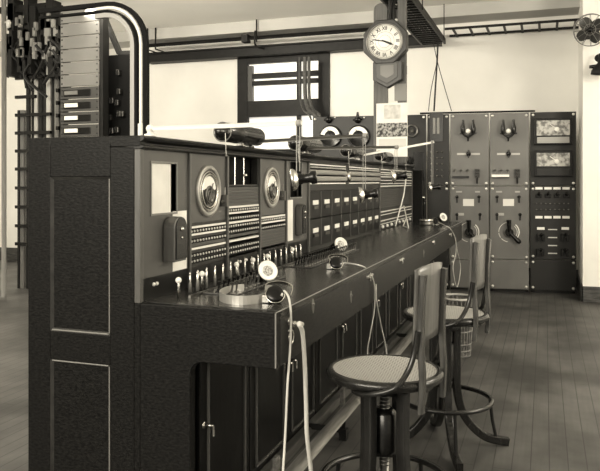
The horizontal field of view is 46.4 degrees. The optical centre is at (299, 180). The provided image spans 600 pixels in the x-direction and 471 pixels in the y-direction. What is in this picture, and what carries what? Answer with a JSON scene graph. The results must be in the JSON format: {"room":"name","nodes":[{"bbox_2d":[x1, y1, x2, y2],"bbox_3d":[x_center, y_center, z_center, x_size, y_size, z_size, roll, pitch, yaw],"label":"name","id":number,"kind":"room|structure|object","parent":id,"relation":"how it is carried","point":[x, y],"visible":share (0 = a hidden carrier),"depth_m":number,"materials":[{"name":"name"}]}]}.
{"room":"telephone switchboard room","nodes":[
{"label":"telephone switchboard room","id":0,"kind":"room"},
{"bbox_2d":[0,0,496,40],"bbox_3d":[-1.412,-2.375,4.139,13.800,0.150,12.880,0,0,19],"label":"ceiling","id":1,"kind":"structure","parent":0,"point":[154,14],"depth_m":9.33,"materials":[{"name":"paint"}]},
{"bbox_2d":[155,28,164,52],"bbox_3d":[-2.121,-2.135,10.643,0.022,0.331,0.311,0,0,19],"label":"rod","id":2,"kind":"object","parent":1,"relation":"hanging from","point":[155,28],"visible":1,"depth_m":10.50,"materials":[{"name":"metal"}]},
{"bbox_2d":[254,19,263,48],"bbox_3d":[-0.586,-2.106,10.093,0.045,0.388,0.337,0,0,19],"label":"rod","id":3,"kind":"object","parent":1,"relation":"hanging from","point":[255,31],"visible":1,"depth_m":9.96,"materials":[{"name":"metal"}]},
{"bbox_2d":[380,0,451,110],"bbox_3d":[1.059,-1.580,7.067,0.506,1.440,4.841,0,0,19],"label":"runway","id":4,"kind":"object","parent":1,"relation":"hanging from","point":[423,33],"visible":0.88,"depth_m":8.46,"materials":[{"name":"metal"}]},
{"bbox_2d":[0,15,577,269],"bbox_3d":[0.682,-0.470,10.123,13.800,3.660,0.200,0,0,19],"label":"wall","id":5,"kind":"structure","parent":0,"point":[537,71],"depth_m":9.65,"materials":[{"name":"paint"}]},
{"bbox_2d":[149,28,368,47],"bbox_3d":[-0.669,-2.055,10.087,3.490,0.110,0.120,0,0,19],"label":"conduit","id":6,"kind":"object","parent":5,"relation":"attached to","point":[245,38],"visible":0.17,"depth_m":10.06,"materials":[{"name":"metal"}]},
{"bbox_2d":[237,53,329,153],"bbox_3d":[-0.241,-1.125,10.377,1.452,1.470,0.130,0,0,19],"label":"window","id":7,"kind":"structure","parent":5,"relation":"in","point":[267,87],"depth_m":10.39,"materials":[{"name":"metal"}]},
{"bbox_2d":[0,247,577,286],"bbox_3d":[-1.147,1.250,10.641,10.004,0.220,0.030,0,0,19],"label":"baseboard","id":8,"kind":"structure","parent":5,"relation":"attached to","point":[11,252],"depth_m":11.94,"materials":[{"name":"brown wood"}]},
{"bbox_2d":[0,0,579,56],"bbox_3d":[-1.213,-2.220,10.453,10.004,0.160,0.430,0,0,19],"label":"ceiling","id":9,"kind":"structure","parent":5,"relation":"attached to","point":[497,10],"depth_m":9.62,"materials":[{"name":"grey paint"}]},
{"bbox_2d":[149,34,441,64],"bbox_3d":[-0.234,-1.913,10.210,4.536,0.145,0.240,0,0,19],"label":"trim","id":10,"kind":"structure","parent":5,"relation":"attached to","point":[355,44],"depth_m":10.22,"materials":[{"name":"wood"}]},
{"bbox_2d":[445,18,578,36],"bbox_3d":[2.722,-1.960,9.012,1.624,0.030,0.550,0,0,19],"label":"runway","id":11,"kind":"object","parent":5,"relation":"attached to","point":[539,23],"visible":0.95,"depth_m":8.96,"materials":[{"name":"metal"}]},
{"bbox_2d":[0,260,599,470],"bbox_3d":[-1.412,1.410,4.139,13.800,0.100,12.880,0,0,19],"label":"floor","id":12,"kind":"structure","parent":0,"point":[538,361],"depth_m":4.50,"materials":[{"name":"grey wood"}]},
{"bbox_2d":[1,0,10,296],"bbox_3d":[-3.414,-0.470,8.133,0.060,3.660,0.242,0,0,-39],"label":"pole","id":13,"kind":"object","parent":12,"relation":"on","point":[5,23],"visible":1,"depth_m":8.19,"materials":[{"name":"metal"}]},
{"bbox_2d":[0,0,70,288],"bbox_3d":[-3.051,-0.534,8.636,1.575,3.788,0.315,0,0,21],"label":"frame","id":14,"kind":"object","parent":12,"relation":"on","point":[32,46],"visible":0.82,"depth_m":8.75,"materials":[{"name":"metal"}]},
{"bbox_2d":[56,8,107,136],"bbox_3d":[-2.245,-0.213,7.196,0.549,3.146,0.140,0,0,19],"label":"rack","id":15,"kind":"object","parent":12,"relation":"on","point":[98,107],"visible":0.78,"depth_m":7.13,"materials":[{"name":"metal"}]},
{"bbox_2d":[108,18,149,135],"bbox_3d":[-1.881,-0.220,7.413,0.446,3.159,0.350,0,0,19],"label":"bay","id":16,"kind":"object","parent":12,"relation":"on","point":[119,64],"visible":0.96,"depth_m":7.28,"materials":[{"name":"black metal"}]},
{"bbox_2d":[28,135,461,470],"bbox_3d":[0.382,0.594,5.350,1.091,1.532,5.789,0,0,19],"label":"switchboard","id":17,"kind":"object","parent":12,"relation":"on","point":[126,373],"visible":0.91,"depth_m":2.78,"materials":[{"name":"brown wood"}]},
{"bbox_2d":[38,2,148,135],"bbox_3d":[-0.828,-0.439,2.790,0.508,0.534,0.026,0,0,19],"label":"arch","id":18,"kind":"object","parent":17,"relation":"on","point":[139,39],"visible":0.84,"depth_m":2.72,"materials":[{"name":"white"}]},
{"bbox_2d":[163,216,186,261],"bbox_3d":[-0.501,0.235,2.844,0.069,0.181,0.098,0,0,19],"label":"box","id":19,"kind":"object","parent":17,"relation":"attached to","point":[175,227],"visible":1,"depth_m":2.81,"materials":[{"name":"black metal"}]},
{"bbox_2d":[175,277,181,297],"bbox_3d":[-0.478,0.419,2.752,0.025,0.082,0.025,0,0,19],"label":"peg","id":20,"kind":"object","parent":17,"relation":"on","point":[178,280],"visible":1,"depth_m":2.75,"materials":[{"name":"silver metal"}]},
{"bbox_2d":[173,210,186,270],"bbox_3d":[-0.505,0.249,2.940,0.002,0.247,0.118,0,0,19],"label":"paper notice","id":21,"kind":"object","parent":17,"relation":"attached to","point":[179,265],"visible":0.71,"depth_m":2.95,"materials":[{"name":"white paper"}]},
{"bbox_2d":[188,273,190,292],"bbox_3d":[-0.455,0.418,2.893,0.012,0.083,0.012,0,0,19],"label":"plug","id":22,"kind":"object","parent":17,"relation":"on","point":[189,283],"visible":1,"depth_m":2.89,"materials":[{"name":"grey metal"}]},
{"bbox_2d":[196,271,198,290],"bbox_3d":[-0.430,0.418,2.927,0.012,0.083,0.012,0,0,2],"label":"plug","id":23,"kind":"object","parent":17,"relation":"on","point":[197,282],"visible":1,"depth_m":2.92,"materials":[{"name":"grey metal"}]},
{"bbox_2d":[199,271,204,290],"bbox_3d":[-0.412,0.419,2.941,0.025,0.082,0.025,0,0,19],"label":"peg","id":24,"kind":"object","parent":17,"relation":"on","point":[201,273],"visible":1,"depth_m":2.94,"materials":[{"name":"white metal"}]},
{"bbox_2d":[205,269,207,287],"bbox_3d":[-0.403,0.418,3.005,0.012,0.083,0.012,0,0,-32],"label":"plug","id":25,"kind":"object","parent":17,"relation":"on","point":[206,280],"visible":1,"depth_m":3.00,"materials":[{"name":"grey metal"}]},
{"bbox_2d":[213,267,215,285],"bbox_3d":[-0.376,0.418,3.082,0.012,0.083,0.012,0,0,23],"label":"plug","id":26,"kind":"object","parent":17,"relation":"on","point":[214,277],"visible":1,"depth_m":3.08,"materials":[{"name":"grey metal"}]},
{"bbox_2d":[221,265,223,282],"bbox_3d":[-0.349,0.418,3.160,0.012,0.083,0.012,0,0,-11],"label":"plug","id":27,"kind":"object","parent":17,"relation":"on","point":[222,275],"visible":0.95,"depth_m":3.15,"materials":[{"name":"grey metal"}]},
{"bbox_2d":[144,121,302,136],"bbox_3d":[-0.297,-0.195,2.604,0.646,0.046,0.048,0,0,19],"label":"transmitter arm","id":28,"kind":"object","parent":17,"relation":"on","point":[149,128],"visible":0.88,"depth_m":2.60},
{"bbox_2d":[290,120,316,190],"bbox_3d":[0.014,-0.091,2.506,0.096,0.255,0.080,0,0,4],"label":"hanging transmitter","id":29,"kind":"object","parent":28,"relation":"hanging from","point":[297,179],"visible":1,"depth_m":2.49,"materials":[{"name":"grey metal"}]},
{"bbox_2d":[229,263,231,280],"bbox_3d":[-0.322,0.418,3.237,0.012,0.083,0.012,0,0,44],"label":"plug","id":30,"kind":"object","parent":17,"relation":"on","point":[230,272],"visible":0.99,"depth_m":3.23,"materials":[{"name":"grey metal"}]},
{"bbox_2d":[234,262,238,279],"bbox_3d":[-0.297,0.419,3.269,0.025,0.082,0.025,0,0,19],"label":"peg","id":31,"kind":"object","parent":17,"relation":"on","point":[236,264],"visible":0.96,"depth_m":3.26,"materials":[{"name":"white metal"}]},
{"bbox_2d":[213,122,264,156],"bbox_3d":[-0.303,-0.194,3.449,0.095,0.167,0.470,0,0,19],"label":"lamp","id":32,"kind":"object","parent":17,"relation":"attached to","point":[245,135],"visible":0.8,"depth_m":3.38,"materials":[{"name":"black metal"}]},
{"bbox_2d":[244,259,245,275],"bbox_3d":[-0.268,0.418,3.392,0.012,0.083,0.012,0,0,-24],"label":"plug","id":33,"kind":"object","parent":17,"relation":"on","point":[244,259],"visible":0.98,"depth_m":3.39,"materials":[{"name":"grey metal"}]},
{"bbox_2d":[219,284,271,304],"bbox_3d":[-0.207,0.444,2.755,0.221,0.033,0.308,0,0,19],"label":"metal band","id":34,"kind":"object","parent":17,"relation":"on","point":[228,299],"visible":0.7,"depth_m":2.62,"materials":[{"name":"silver metal"}]},
{"bbox_2d":[251,258,254,273],"bbox_3d":[-0.232,0.419,3.454,0.025,0.082,0.025,0,0,19],"label":"peg","id":35,"kind":"object","parent":17,"relation":"on","point":[252,259],"visible":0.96,"depth_m":3.45,"materials":[{"name":"white metal"}]},
{"bbox_2d":[253,260,277,282],"bbox_3d":[-0.156,0.409,3.123,0.091,0.116,0.136,0,0,-19],"label":"horn transmitter","id":36,"kind":"object","parent":17,"relation":"on","point":[267,270],"visible":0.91,"depth_m":3.08,"materials":[{"name":"silver metal"}]},
{"bbox_2d":[263,265,272,275],"bbox_3d":[-0.141,0.394,3.081,0.048,0.044,0.020,0,0,-23],"label":"grille","id":37,"kind":"object","parent":36,"relation":"attached to","point":[267,269],"depth_m":3.08,"materials":[{"name":"white metal"}]},
{"bbox_2d":[262,281,292,470],"bbox_3d":[-0.086,0.787,2.592,0.118,0.797,0.300,0,0,1],"label":"receiver","id":38,"kind":"object","parent":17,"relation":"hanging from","point":[273,294],"visible":1,"depth_m":2.61,"materials":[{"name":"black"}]},
{"bbox_2d":[280,250,281,264],"bbox_3d":[-0.105,0.418,3.856,0.012,0.083,0.012,0,0,40],"label":"plug","id":39,"kind":"object","parent":17,"relation":"on","point":[280,250],"visible":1,"depth_m":3.85,"materials":[{"name":"grey metal"}]},
{"bbox_2d":[288,200,292,240],"bbox_3d":[-0.062,0.237,4.204,0.002,0.246,0.114,0,0,19],"label":"paper notice","id":40,"kind":"object","parent":17,"relation":"attached to","point":[290,202],"visible":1,"depth_m":4.22,"materials":[{"name":"white paper"}]},
{"bbox_2d":[290,247,294,261],"bbox_3d":[-0.043,0.419,3.995,0.025,0.082,0.025,0,0,19],"label":"peg","id":41,"kind":"object","parent":17,"relation":"on","point":[292,249],"visible":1,"depth_m":3.99,"materials":[{"name":"white metal"}]},
{"bbox_2d":[296,204,306,234],"bbox_3d":[0.012,0.238,4.325,0.059,0.192,0.077,0,0,19],"label":"box","id":42,"kind":"object","parent":17,"relation":"attached to","point":[301,211],"visible":1,"depth_m":4.29,"materials":[{"name":"black metal"}]},
{"bbox_2d":[292,321,312,470],"bbox_3d":[0.013,0.922,2.618,0.070,0.843,0.259,0,0,19],"label":"cord","id":43,"kind":"object","parent":17,"relation":"attached to","point":[299,324],"visible":0.95,"depth_m":2.60,"materials":[{"name":"white fabric"}]},
{"bbox_2d":[288,135,322,161],"bbox_3d":[0.031,-0.194,4.402,0.095,0.167,0.470,0,0,19],"label":"lamp","id":44,"kind":"object","parent":17,"relation":"on","point":[309,143],"visible":0.77,"depth_m":4.29,"materials":[{"name":"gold metal"}]},
{"bbox_2d":[246,134,367,147],"bbox_3d":[0.023,-0.201,3.520,0.646,0.058,0.048,0,0,19],"label":"transmitter arm","id":45,"kind":"object","parent":17,"relation":"on","point":[353,135],"visible":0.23,"depth_m":3.50},
{"bbox_2d":[358,133,377,203],"bbox_3d":[0.334,-0.062,3.422,0.096,0.344,0.080,0,0,4],"label":"hanging transmitter","id":46,"kind":"object","parent":45,"relation":"hanging from","point":[373,193],"visible":1,"depth_m":3.41,"materials":[{"name":"grey metal"}]},
{"bbox_2d":[329,237,346,250],"bbox_3d":[0.249,0.421,4.543,0.091,0.116,0.136,0,0,-19],"label":"horn transmitter","id":47,"kind":"object","parent":17,"relation":"on","point":[339,241],"visible":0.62,"depth_m":4.51,"materials":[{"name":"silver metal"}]},
{"bbox_2d":[338,241,343,246],"bbox_3d":[0.263,0.406,4.501,0.048,0.044,0.020,0,0,-29],"label":"grille","id":48,"kind":"object","parent":47,"relation":"attached to","point":[340,243],"depth_m":4.50,"materials":[{"name":"white metal"}]},
{"bbox_2d":[297,146,398,152],"bbox_3d":[0.278,-0.195,4.247,0.646,0.046,0.048,0,0,19],"label":"transmitter arm","id":49,"kind":"object","parent":17,"relation":"on","point":[343,147],"visible":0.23,"depth_m":4.23},
{"bbox_2d":[391,145,407,182],"bbox_3d":[0.588,-0.098,4.149,0.096,0.227,0.080,0,0,4],"label":"hanging transmitter","id":50,"kind":"object","parent":49,"relation":"hanging from","point":[395,176],"visible":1,"depth_m":4.13,"materials":[{"name":"grey metal"}]},
{"bbox_2d":[340,144,364,165],"bbox_3d":[0.407,-0.194,5.478,0.095,0.167,0.470,0,0,19],"label":"lamp","id":51,"kind":"object","parent":17,"relation":"attached to","point":[353,153],"visible":0.8,"depth_m":5.35,"materials":[{"name":"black metal"}]},
{"bbox_2d":[327,254,386,353],"bbox_3d":[0.309,0.740,3.826,0.220,0.704,0.634,0,0,19],"label":"receiver","id":52,"kind":"object","parent":17,"relation":"on","point":[335,263],"visible":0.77,"depth_m":3.69,"materials":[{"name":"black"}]},
{"bbox_2d":[273,290,450,470],"bbox_3d":[0.647,1.275,5.127,0.226,0.170,5.435,0,0,19],"label":"rail","id":53,"kind":"object","parent":17,"relation":"attached to","point":[320,440],"visible":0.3,"depth_m":3.56,"materials":[{"name":"metal"}]},
{"bbox_2d":[374,151,392,168],"bbox_3d":[0.781,-0.194,6.545,0.095,0.167,0.470,0,0,19],"label":"lamp","id":54,"kind":"object","parent":17,"relation":"attached to","point":[386,157],"visible":0.85,"depth_m":6.42,"materials":[{"name":"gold metal"}]},
{"bbox_2d":[356,142,430,159],"bbox_3d":[0.746,-0.243,5.587,0.645,0.141,0.048,0,0,19],"label":"transmitter arm","id":55,"kind":"object","parent":17,"relation":"attached to","point":[426,143],"visible":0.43,"depth_m":5.57},
{"bbox_2d":[428,141,440,191],"bbox_3d":[1.056,-0.116,5.490,0.095,0.402,0.060,0,0,4],"label":"hanging transmitter","id":56,"kind":"object","parent":55,"relation":"hanging from","point":[438,186],"visible":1,"depth_m":5.48,"materials":[{"name":"grey metal"}]},
{"bbox_2d":[395,179,408,228],"bbox_3d":[1.028,0.200,7.110,0.132,0.521,0.692,0,0,6],"label":"cord","id":57,"kind":"object","parent":17,"relation":"on","point":[400,208],"visible":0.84,"depth_m":7.17,"materials":[{"name":"white fabric"}]},
{"bbox_2d":[401,156,413,164],"bbox_3d":[1.161,-0.194,7.630,0.095,0.167,0.470,0,0,19],"label":"lamp","id":58,"kind":"object","parent":17,"relation":"attached to","point":[410,160],"visible":0.44,"depth_m":7.62,"materials":[{"name":"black metal"}]},
{"bbox_2d":[419,218,433,225],"bbox_3d":[1.319,0.427,7.300,0.148,0.066,0.148,0,0,19],"label":"round tin","id":59,"kind":"object","parent":17,"relation":"on","point":[424,221],"visible":0.99,"depth_m":7.24,"materials":[{"name":"silver metal"}]},
{"bbox_2d":[437,213,446,224],"bbox_3d":[1.492,0.398,7.393,0.091,0.124,0.136,0,0,-19],"label":"horn transmitter","id":60,"kind":"object","parent":17,"relation":"on","point":[443,217],"visible":0.84,"depth_m":7.36,"materials":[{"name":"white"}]},
{"bbox_2d":[432,218,460,286],"bbox_3d":[1.473,0.754,7.215,0.268,0.731,1.058,0,0,19],"label":"receiver","id":61,"kind":"object","parent":17,"relation":"on","point":[436,220],"visible":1,"depth_m":7.28,"materials":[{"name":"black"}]},
{"bbox_2d":[313,112,425,217],"bbox_3d":[0.878,0.237,8.980,1.459,2.245,0.162,0,0,13],"label":"board panel","id":62,"kind":"object","parent":12,"relation":"on","point":[416,124],"visible":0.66,"depth_m":8.97,"materials":[{"name":"metal"}]},
{"bbox_2d":[299,57,320,119],"bbox_3d":[0.144,-1.273,9.552,0.190,0.964,0.798,0,0,-11],"label":"conduit pipes","id":63,"kind":"object","parent":62,"relation":"attached to","point":[310,109],"visible":0.97,"depth_m":9.85,"materials":[{"name":"metal"}]},
{"bbox_2d":[321,262,447,470],"bbox_3d":[0.318,0.828,2.628,0.490,1.063,0.493,0,0,0],"label":"swivel chair","id":64,"kind":"object","parent":12,"relation":"on","point":[385,428],"visible":1,"depth_m":2.56,"materials":[{"name":"brown wood"}]},
{"bbox_2d":[374,0,406,162],"bbox_3d":[0.879,-0.998,6.833,0.321,1.652,0.081,0,0,19],"label":"post","id":65,"kind":"object","parent":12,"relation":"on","point":[381,11],"visible":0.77,"depth_m":6.82,"materials":[{"name":"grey wood"}]},
{"bbox_2d":[363,19,407,87],"bbox_3d":[0.828,-1.226,6.768,0.424,0.654,0.116,0,0,19],"label":"wall clock","id":66,"kind":"object","parent":65,"relation":"attached to","point":[385,42],"visible":1,"depth_m":6.72,"materials":[{"name":"brown wood"}]},
{"bbox_2d":[376,103,406,156],"bbox_3d":[0.890,-0.495,6.792,0.307,0.522,0.005,0,0,19],"label":"calendar","id":67,"kind":"object","parent":65,"relation":"hanging from","point":[391,118],"visible":0.86,"depth_m":6.79,"materials":[{"name":"white paper"}]},
{"bbox_2d":[384,105,399,118],"bbox_3d":[0.894,-0.671,6.789,0.162,0.135,0.002,0,0,19],"label":"picture","id":68,"kind":"object","parent":67,"relation":"attached to","point":[390,111],"depth_m":6.79},
{"bbox_2d":[394,84,405,100],"bbox_3d":[0.971,-0.858,6.766,0.117,0.164,0.002,0,0,19],"label":"card","id":69,"kind":"object","parent":65,"relation":"attached to","point":[399,89],"visible":1,"depth_m":6.76,"materials":[{"name":"grey paper"}]},
{"bbox_2d":[427,112,448,288],"bbox_3d":[1.740,0.251,8.809,0.269,2.218,0.110,0,0,13],"label":"board panel","id":70,"kind":"object","parent":12,"relation":"on","point":[437,123],"visible":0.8,"depth_m":8.78,"materials":[{"name":"metal"}]},
{"bbox_2d":[402,234,509,470],"bbox_3d":[0.746,0.813,3.600,0.490,1.093,0.490,0,0,45],"label":"swivel chair","id":71,"kind":"object","parent":12,"relation":"on","point":[457,317],"visible":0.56,"depth_m":3.56,"materials":[{"name":"brown wood"}]},
{"bbox_2d":[446,293,472,357],"bbox_3d":[1.226,1.129,5.472,0.292,0.461,0.292,0,0,19],"label":"basket","id":72,"kind":"object","parent":12,"relation":"on","point":[467,353],"visible":0.28,"depth_m":5.40,"materials":[{"name":"metal"}]},
{"bbox_2d":[450,113,488,290],"bbox_3d":[2.105,0.262,8.690,0.467,2.197,0.180,0,0,13],"label":"board panel","id":73,"kind":"object","parent":12,"relation":"on","point":[469,133],"visible":0.92,"depth_m":8.70,"materials":[{"name":"metal"}]},
{"bbox_2d":[475,169,479,183],"bbox_3d":[2.188,-0.058,8.649,0.060,0.183,0.062,0,0,13],"label":"switch","id":74,"kind":"object","parent":73,"relation":"attached to","point":[477,171],"depth_m":8.65,"materials":[{"name":"grey metal"}]},
{"bbox_2d":[490,112,528,291],"bbox_3d":[2.568,0.262,8.584,0.459,2.197,0.180,0,0,13],"label":"board panel","id":75,"kind":"object","parent":12,"relation":"on","point":[509,132],"visible":1,"depth_m":8.59,"materials":[{"name":"metal"}]},
{"bbox_2d":[420,110,534,113],"bbox_3d":[2.188,-0.853,8.681,1.383,0.024,0.023,0,0,13],"label":"conduit pipe","id":76,"kind":"object","parent":75,"relation":"on","point":[511,110],"visible":1,"depth_m":8.65,"materials":[{"name":"metal"}]},
{"bbox_2d":[514,169,519,183],"bbox_3d":[2.651,-0.056,8.543,0.060,0.183,0.062,0,0,13],"label":"switch","id":77,"kind":"object","parent":75,"relation":"attached to","point":[516,171],"depth_m":8.54,"materials":[{"name":"grey metal"}]},
{"bbox_2d":[530,111,575,293],"bbox_3d":[3.064,0.262,8.471,0.526,2.197,0.178,0,0,13],"label":"board panel","id":78,"kind":"object","parent":12,"relation":"on","point":[552,134],"visible":1,"depth_m":8.46,"materials":[{"name":"metal"}]},
{"bbox_2d":[536,248,543,256],"bbox_3d":[2.908,0.860,8.466,0.090,0.106,0.098,0,0,13],"label":"switch","id":79,"kind":"object","parent":78,"relation":"attached to","point":[539,251],"depth_m":8.47,"materials":[{"name":"black plastic"}]},
{"bbox_2d":[537,233,544,240],"bbox_3d":[2.913,0.678,8.464,0.090,0.106,0.098,0,0,13],"label":"switch","id":80,"kind":"object","parent":78,"relation":"attached to","point":[540,236],"depth_m":8.46,"materials":[{"name":"black plastic"}]},
{"bbox_2d":[554,192,559,197],"bbox_3d":[3.101,0.166,8.436,0.070,0.077,0.069,0,0,13],"label":"switch","id":81,"kind":"object","parent":78,"relation":"attached to","point":[556,194],"depth_m":8.44,"materials":[{"name":"black plastic"}]},
{"bbox_2d":[561,248,568,256],"bbox_3d":[3.182,0.854,8.403,0.090,0.106,0.098,0,0,13],"label":"switch","id":82,"kind":"object","parent":78,"relation":"attached to","point":[564,251],"depth_m":8.41,"materials":[{"name":"black plastic"}]},
{"bbox_2d":[561,233,568,241],"bbox_3d":[3.182,0.673,8.403,0.090,0.106,0.098,0,0,13],"label":"switch","id":83,"kind":"object","parent":78,"relation":"attached to","point":[564,236],"depth_m":8.41,"materials":[{"name":"black plastic"}]},
{"bbox_2d":[578,0,599,286],"bbox_3d":[5.182,-0.470,7.838,3.796,3.660,1.140,0,0,19],"label":"wall pier","id":84,"kind":"object","parent":12,"relation":"on","point":[588,85],"visible":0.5,"depth_m":7.91,"materials":[{"name":"paint"}]},
{"bbox_2d":[573,13,599,46],"bbox_3d":[3.205,-1.649,7.736,0.358,0.358,0.359,0,0,19],"label":"wall fan","id":85,"kind":"object","parent":84,"relation":"attached to","point":[590,29],"visible":1,"depth_m":7.65,"materials":[{"name":"grey metal"}]},
{"bbox_2d":[577,274,599,301],"bbox_3d":[5.164,1.275,7.815,3.816,0.170,1.135,0,0,19],"label":"baseboard","id":86,"kind":"object","parent":84,"relation":"attached to","point":[586,293],"visible":1,"depth_m":7.89,"materials":[{"name":"brown wood"}]},
{"bbox_2d":[589,53,599,74],"bbox_3d":[3.304,-1.292,7.753,0.192,0.273,0.262,0,0,19],"label":"lamp","id":87,"kind":"object","parent":84,"relation":"attached to","point":[595,68],"visible":1,"depth_m":7.68,"materials":[{"name":"metal"}]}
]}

